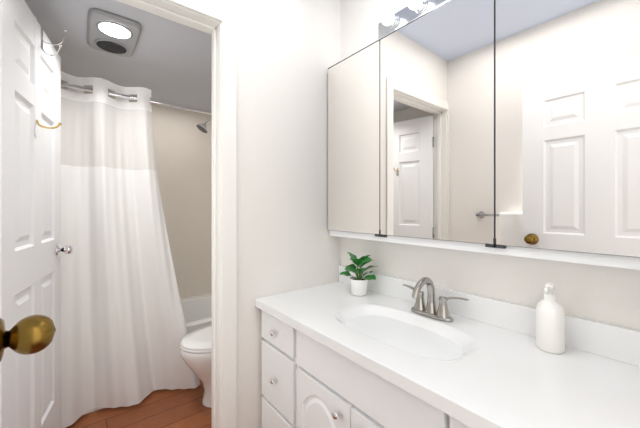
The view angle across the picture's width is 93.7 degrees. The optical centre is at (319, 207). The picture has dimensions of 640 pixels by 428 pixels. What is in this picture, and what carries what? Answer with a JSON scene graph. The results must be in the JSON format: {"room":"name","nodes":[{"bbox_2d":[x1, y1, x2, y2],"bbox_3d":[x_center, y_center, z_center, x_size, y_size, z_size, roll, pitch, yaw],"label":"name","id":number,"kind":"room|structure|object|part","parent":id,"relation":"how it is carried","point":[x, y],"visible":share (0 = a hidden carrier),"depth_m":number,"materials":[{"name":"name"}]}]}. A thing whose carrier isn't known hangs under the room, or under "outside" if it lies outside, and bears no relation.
{"room":"bathroom","nodes":[
{"label":"bathroom","id":0,"kind":"room"},
{"bbox_2d":[0,315,55,361],"bbox_3d":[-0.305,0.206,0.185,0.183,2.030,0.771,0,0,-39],"label":"door knob","id":1,"kind":"object","parent":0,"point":[31,334],"depth_m":0.46,"materials":[{"name":"metal"}]},
{"bbox_2d":[24,0,211,111],"bbox_3d":[-1.057,-1.147,2.090,1.680,0.380,1.705,0,0,-39],"label":"ceiling","id":2,"kind":"structure","parent":0,"point":[169,61],"depth_m":1.87,"materials":[{"name":"paint"}]},
{"bbox_2d":[87,8,140,56],"bbox_3d":[-1.139,-0.938,1.654,0.227,0.037,0.437,0,0,-39],"label":"fan light","id":3,"kind":"object","parent":2,"relation":"attached to","point":[112,33],"visible":1,"depth_m":1.59,"materials":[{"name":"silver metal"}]},
{"bbox_2d":[66,379,211,427],"bbox_3d":[-0.553,1.283,1.459,1.680,0.080,3.320,0,0,-39],"label":"floor","id":4,"kind":"structure","parent":0,"point":[175,408],"depth_m":1.81,"materials":[{"name":"brown wood"}]},
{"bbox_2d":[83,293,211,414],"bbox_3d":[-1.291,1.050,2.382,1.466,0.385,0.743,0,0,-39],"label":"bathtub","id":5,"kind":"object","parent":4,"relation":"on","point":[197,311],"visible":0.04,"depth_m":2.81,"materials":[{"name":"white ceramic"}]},
{"bbox_2d":[180,325,211,407],"bbox_3d":[-0.556,0.856,2.046,0.737,0.775,0.420,0,0,-39],"label":"toilet","id":6,"kind":"object","parent":4,"relation":"on","point":[196,350],"visible":0.23,"depth_m":1.81,"materials":[{"name":"white ceramic"}]},
{"bbox_2d":[255,265,639,427],"bbox_3d":[0.342,0.792,1.074,0.562,0.901,1.396,0,0,-39],"label":"bathroom vanity","id":7,"kind":"object","parent":4,"relation":"on","point":[308,382],"depth_m":0.94,"materials":[{"name":"paint"}]},
{"bbox_2d":[340,252,377,295],"bbox_3d":[0.200,0.332,1.515,0.181,0.209,0.186,0,0,-39],"label":"plant","id":8,"kind":"object","parent":7,"relation":"on","point":[359,285],"visible":0.98,"depth_m":1.49,"materials":[{"name":"green plant"}]},
{"bbox_2d":[403,277,468,321],"bbox_3d":[0.415,0.355,1.190,0.157,0.161,0.286,0,0,-39],"label":"faucet","id":9,"kind":"object","parent":7,"relation":"on","point":[430,310],"visible":1,"depth_m":1.19,"materials":[{"name":"silver metal"}]},
{"bbox_3d":[0.342,0.455,1.074,0.561,0.226,1.396,0,0,-39],"label":"bathroom vanity top","id":10,"kind":"part","parent":7,"relation":"part of","materials":[{"name":"white stone"}]},
{"bbox_2d":[536,283,564,353],"bbox_3d":[0.706,0.335,0.923,0.086,0.202,0.072,0,0,-39],"label":"soap dispenser","id":11,"kind":"object","parent":7,"relation":"on","point":[550,325],"visible":1,"depth_m":0.90,"materials":[{"name":"white plastic"}]},
{"bbox_2d":[210,0,340,427],"bbox_3d":[-0.489,-0.007,1.379,1.480,2.500,0.115,0,0,-39],"label":"wall","id":12,"kind":"structure","parent":0,"point":[288,53],"depth_m":1.53,"materials":[{"name":"paint"}]},
{"bbox_2d":[0,0,73,427],"bbox_3d":[-1.232,0.199,1.300,0.194,2.041,0.721,0,0,-29],"label":"door","id":13,"kind":"structure","parent":12,"relation":"attached to","point":[31,249],"depth_m":1.24,"materials":[{"name":"paint"}]},
{"bbox_2d":[116,0,236,427],"bbox_3d":[-0.746,0.172,1.174,0.822,2.143,0.140,0,0,-39],"label":"door frame","id":14,"kind":"structure","parent":12,"relation":"attached to","point":[217,22],"depth_m":1.35,"materials":[{"name":"paint"}]},
{"bbox_2d":[341,0,639,330],"bbox_3d":[0.064,-0.007,1.953,0.100,2.500,3.320,0,0,-39],"label":"wall","id":15,"kind":"structure","parent":0,"point":[605,294],"depth_m":1.14,"materials":[{"name":"paint"}]},
{"bbox_2d":[328,41,375,240],"bbox_3d":[0.208,-0.325,1.596,0.119,0.964,0.382,0,0,-39],"label":"upper cabinet","id":16,"kind":"object","parent":15,"relation":"attached to","point":[352,80],"depth_m":1.55,"materials":[{"name":"mirror"}]},
{"bbox_2d":[378,0,446,38],"bbox_3d":[0.520,-0.884,1.197,0.130,0.085,0.770,0,0,-39],"label":"vanity light","id":17,"kind":"object","parent":15,"relation":"attached to","point":[390,22],"visible":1,"depth_m":1.37,"materials":[{"name":"frosted glass"},{"name":"chrome"}]},
{"bbox_2d":[376,0,487,252],"bbox_3d":[0.484,-0.325,1.251,0.119,0.964,0.500,0,0,-39],"label":"upper cabinet","id":18,"kind":"object","parent":15,"relation":"attached to","point":[432,70],"depth_m":1.19,"materials":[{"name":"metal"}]},
{"bbox_2d":[488,0,639,269],"bbox_3d":[0.795,-0.325,0.862,0.119,0.964,0.496,0,0,-39],"label":"upper cabinet","id":19,"kind":"object","parent":15,"relation":"attached to","point":[507,127],"depth_m":0.87,"materials":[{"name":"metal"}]},
{"bbox_3d":[-1.559,0.143,2.717,1.480,2.200,0.100,0,0,-39],"label":"wall","id":20,"kind":"structure","parent":0,"visible":0},
{"bbox_2d":[61,86,211,298],"bbox_3d":[-1.293,-0.037,2.385,1.480,1.840,0.750,0,0,-39],"label":"wall","id":21,"kind":"structure","parent":20,"relation":"attached to","point":[183,147],"depth_m":2.87,"materials":[{"name":"beige paint"}]},
{"bbox_2d":[61,82,211,114],"bbox_3d":[-1.078,-0.727,2.115,1.478,0.060,0.060,0,0,-39],"label":"curtain rod","id":22,"kind":"object","parent":21,"relation":"attached to","point":[77,87],"visible":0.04,"depth_m":1.98,"materials":[{"name":"silver metal"}]},
{"bbox_2d":[61,71,199,427],"bbox_3d":[-1.232,0.208,1.877,0.880,2.020,0.248,0,0,-39],"label":"shower curtain","id":23,"kind":"object","parent":22,"relation":"hanging from","point":[124,332],"visible":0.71,"depth_m":1.84,"materials":[{"name":"fabric"}]},
{"bbox_2d":[196,120,211,132],"bbox_3d":[-0.889,-0.747,2.708,0.434,0.181,0.110,0,0,-39],"label":"shower head","id":24,"kind":"object","parent":21,"relation":"attached to","point":[202,127],"visible":0.71,"depth_m":2.60}
]}

